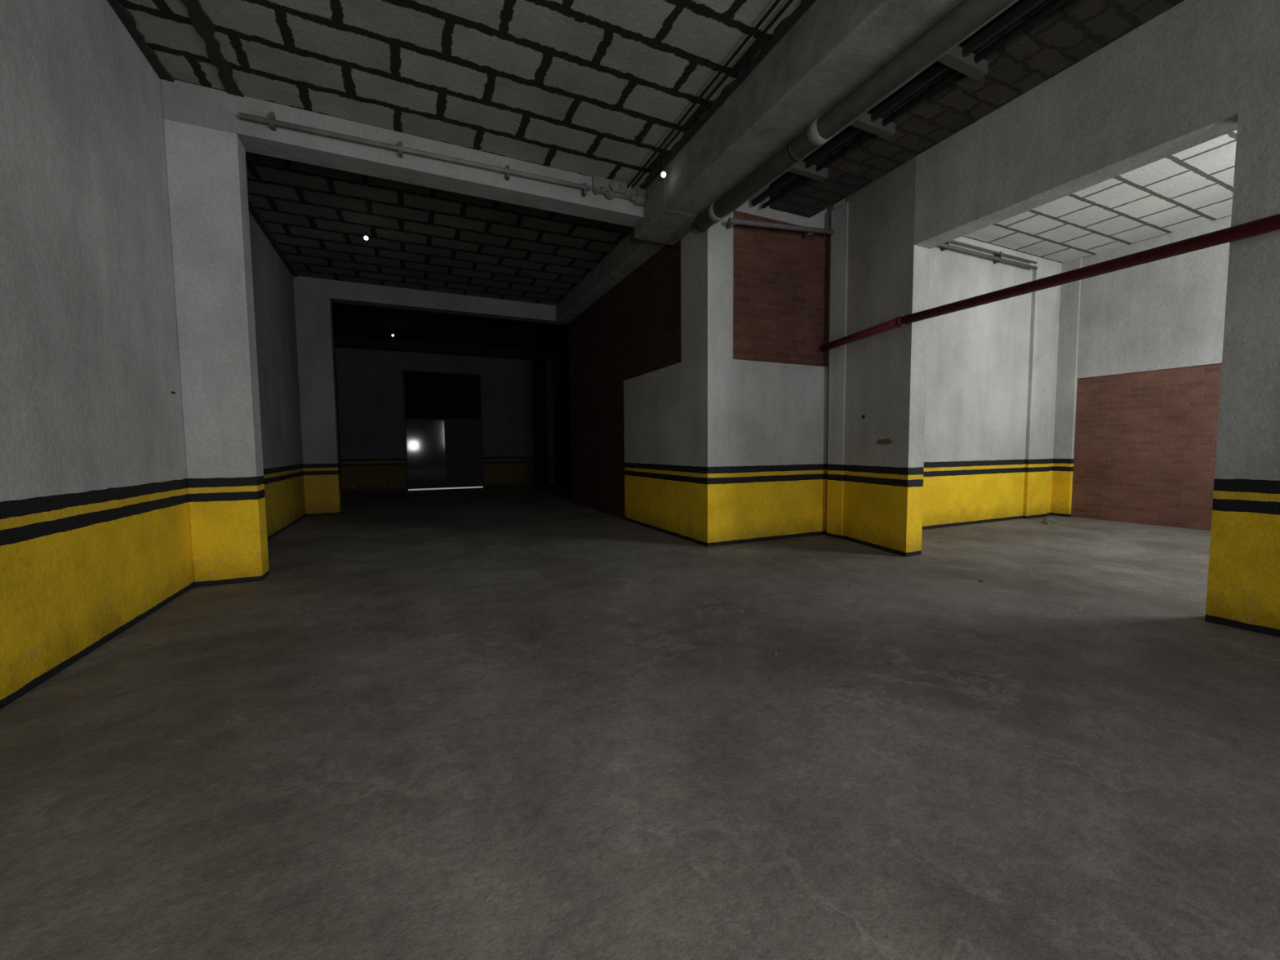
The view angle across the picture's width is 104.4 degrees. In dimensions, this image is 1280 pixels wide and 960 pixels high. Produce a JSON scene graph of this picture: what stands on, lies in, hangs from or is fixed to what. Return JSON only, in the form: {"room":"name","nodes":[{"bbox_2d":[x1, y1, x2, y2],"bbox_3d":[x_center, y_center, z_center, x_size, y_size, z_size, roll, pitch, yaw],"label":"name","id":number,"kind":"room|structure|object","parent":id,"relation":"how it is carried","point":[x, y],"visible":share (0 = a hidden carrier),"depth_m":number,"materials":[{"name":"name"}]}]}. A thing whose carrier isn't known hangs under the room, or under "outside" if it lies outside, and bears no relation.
{"room":"parking garage","nodes":[
{"label":"parking garage","id":0,"kind":"room"},
{"bbox_2d":[0,0,342,709],"bbox_3d":[-4.303,-1.388,4.656,0.940,5.050,26.200,-2,4,-25],"label":"wall","id":1,"kind":"structure","parent":0,"point":[136,268],"depth_m":4.04,"materials":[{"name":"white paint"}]},
{"bbox_2d":[335,346,571,493],"bbox_3d":[-6.289,-2.232,18.144,8.680,5.050,1.200,-2,4,-25],"label":"wall","id":2,"kind":"structure","parent":0,"point":[526,403],"depth_m":18.12,"materials":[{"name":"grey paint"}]},
{"bbox_2d":[402,369,484,490],"bbox_3d":[-6.951,-1.746,17.685,2.600,4.150,0.130,-2,4,-25],"label":"door frame","id":3,"kind":"structure","parent":2,"relation":"in","point":[403,371],"depth_m":17.51,"materials":[{"name":"black metal"}]},
{"bbox_2d":[405,419,446,488],"bbox_3d":[-7.522,-0.902,17.487,1.240,2.400,0.060,-2,4,-25],"label":"gate leaf","id":4,"kind":"object","parent":3,"relation":"in","point":[425,439],"depth_m":17.45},
{"bbox_2d":[404,371,480,419],"bbox_3d":[-6.970,-2.969,17.625,2.500,1.600,0.050,-2,4,-25],"label":"transom panel","id":5,"kind":"object","parent":3,"relation":"attached to","point":[427,395],"visible":1,"depth_m":17.58,"materials":[{"name":"black"}]},
{"bbox_2d":[444,420,483,487],"bbox_3d":[-6.378,-0.945,18.014,1.240,2.400,0.060,-2,4,-25],"label":"gate leaf","id":6,"kind":"object","parent":3,"relation":"in","point":[464,456],"depth_m":17.98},
{"bbox_2d":[106,0,816,352],"bbox_3d":[-0.938,-4.117,6.383,8.680,0.180,26.800,-2,4,-25],"label":"ceiling","id":7,"kind":"structure","parent":0,"point":[586,87],"depth_m":5.18,"materials":[{"name":"concrete"}]},
{"bbox_2d":[364,221,368,239],"bbox_3d":[-4.384,-3.983,7.940,0.064,0.287,0.064,-2,4,-25],"label":"bulb","id":8,"kind":"object","parent":7,"relation":"hanging from","point":[366,237],"depth_m":7.93,"materials":[{"name":"white glass"}]},
{"bbox_2d":[160,79,646,226],"bbox_3d":[-2.339,-3.827,6.025,5.219,0.390,0.503,-2,4,-25],"label":"ceiling beam","id":9,"kind":"structure","parent":7,"relation":"attached to","point":[610,201],"depth_m":5.74,"materials":[{"name":"grey concrete"}]},
{"bbox_2d":[238,111,591,196],"bbox_3d":[-2.366,-3.789,5.837,3.751,0.140,0.106,-2,4,-25],"label":"conduit","id":10,"kind":"object","parent":9,"relation":"attached to","point":[272,121],"visible":1,"depth_m":5.64,"materials":[{"name":"metal"}]},
{"bbox_2d":[293,275,568,325],"bbox_3d":[-4.565,-4.172,11.735,5.980,0.390,0.350,-2,4,-25],"label":"ceiling beam","id":11,"kind":"structure","parent":7,"relation":"attached to","point":[339,291],"depth_m":11.39,"materials":[{"name":"grey concrete"}]},
{"bbox_2d":[333,334,568,362],"bbox_3d":[-6.099,-4.574,17.540,8.080,0.300,0.400,-2,4,-25],"label":"ceiling beam","id":12,"kind":"structure","parent":7,"relation":"attached to","point":[343,341],"depth_m":17.09,"materials":[{"name":"grey concrete"}]},
{"bbox_2d":[661,152,666,177],"bbox_3d":[0.291,-3.910,6.170,0.064,0.287,0.064,-2,4,-25],"label":"bulb","id":13,"kind":"object","parent":7,"relation":"hanging from","point":[663,174],"depth_m":6.16,"materials":[{"name":"white glass"}]},
{"bbox_2d":[626,0,793,188],"bbox_3d":[2.451,-3.709,1.190,0.228,0.038,12.500,-2,4,-25],"label":"cable","id":14,"kind":"object","parent":7,"relation":"attached to","point":[789,2],"visible":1,"depth_m":4.89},
{"bbox_2d":[555,0,1018,323],"bbox_3d":[2.019,-3.642,3.807,0.860,0.550,19.600,-2,4,-25],"label":"ceiling beam","id":15,"kind":"structure","parent":7,"relation":"attached to","point":[835,46],"depth_m":4.74,"materials":[{"name":"grey concrete"}]},
{"bbox_2d":[693,0,1014,231],"bbox_3d":[3.493,-3.081,0.871,0.220,0.220,12.780,-2,4,-25],"label":"drain pipe","id":16,"kind":"object","parent":7,"relation":"attached to","point":[967,15],"visible":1,"depth_m":4.17,"materials":[{"name":"metal"}]},
{"bbox_2d":[751,0,1068,208],"bbox_3d":[4.013,-3.562,1.591,0.880,0.120,11.900,-2,4,-25],"label":"cable tray","id":17,"kind":"object","parent":7,"relation":"attached to","point":[962,60],"visible":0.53,"depth_m":4.77,"materials":[{"name":"metal"}]},
{"bbox_2d":[0,483,1279,959],"bbox_3d":[1.704,0.963,7.855,14.400,0.150,27.300,-2,4,-25],"label":"floor","id":18,"kind":"structure","parent":0,"point":[460,723],"depth_m":2.29,"materials":[{"name":"concrete"}]},
{"bbox_2d":[408,486,483,490],"bbox_3d":[-6.948,0.301,17.847,2.500,0.045,0.040,-2,4,-25],"label":"threshold","id":19,"kind":"object","parent":18,"relation":"on","point":[467,486],"visible":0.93,"depth_m":17.83,"materials":[{"name":"white metal"}]},
{"bbox_2d":[667,517,1057,654],"bbox_3d":[4.067,0.948,6.012,9.245,0.117,0.810,-3,5,-37],"label":"rubble","id":20,"kind":"object","parent":18,"relation":"on","point":[1047,520],"visible":0.99,"depth_m":8.84,"materials":[{"name":"concrete"}]},
{"bbox_2d":[568,184,830,546],"bbox_3d":[0.675,-2.222,10.400,2.520,5.900,6.680,-2,4,-25],"label":"wall","id":21,"kind":"structure","parent":0,"point":[699,381],"depth_m":7.56,"materials":[{"name":"white paint"}]},
{"bbox_2d":[725,217,834,238],"bbox_3d":[1.995,-3.598,7.136,1.866,0.226,0.273,-2,4,-25],"label":"conduit","id":22,"kind":"object","parent":21,"relation":"attached to","point":[732,221],"depth_m":6.99,"materials":[{"name":"grey metal"}]},
{"bbox_2d":[826,202,1062,538],"bbox_3d":[5.687,-1.682,8.737,5.950,4.950,0.360,-2,4,-25],"label":"wall","id":23,"kind":"structure","parent":0,"point":[992,367],"depth_m":8.73,"materials":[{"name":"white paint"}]},
{"bbox_2d":[937,240,1037,270],"bbox_3d":[5.270,-3.840,8.210,4.300,0.170,0.130,-2,4,-25],"label":"conduit","id":24,"kind":"object","parent":23,"relation":"attached to","point":[997,257],"visible":0.62,"depth_m":8.48,"materials":[{"name":"metal"}]},
{"bbox_2d":[768,0,1184,217],"bbox_3d":[4.584,-4.107,1.491,2.150,0.970,13.300,-2,4,-25],"label":"ceiling service slot","id":25,"kind":"object","parent":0,"point":[1077,29],"depth_m":4.90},
{"bbox_2d":[833,129,1236,262],"bbox_3d":[8.295,-3.841,2.950,5.910,0.150,12.800,-2,4,-25],"label":"ceiling","id":26,"kind":"structure","parent":0,"point":[1193,186],"depth_m":7.45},
{"bbox_2d":[826,0,1279,637],"bbox_3d":[5.624,-1.374,1.944,0.630,5.200,12.950,-2,4,-25],"label":"wall","id":27,"kind":"structure","parent":0,"point":[1197,72],"depth_m":4.30,"materials":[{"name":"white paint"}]},
{"bbox_2d":[875,438,893,444],"bbox_3d":[3.257,-0.514,6.614,0.012,0.075,0.349,-1,4,-13],"label":"wall damage","id":28,"kind":"object","parent":27,"relation":"attached to","point":[886,441],"depth_m":6.61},
{"bbox_2d":[820,213,1279,351],"bbox_3d":[5.364,-1.696,1.838,0.471,0.120,12.811,-2,4,-25],"label":"pipe","id":29,"kind":"object","parent":27,"relation":"attached to","point":[1269,224],"visible":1,"depth_m":4.36,"materials":[{"name":"metal"}]},
{"bbox_2d":[1050,215,1231,530],"bbox_3d":[10.925,-1.434,4.147,0.300,4.950,12.500,-2,4,-25],"label":"wall","id":30,"kind":"structure","parent":0,"point":[1140,347],"depth_m":8.64,"materials":[{"name":"white paint"}]}
]}

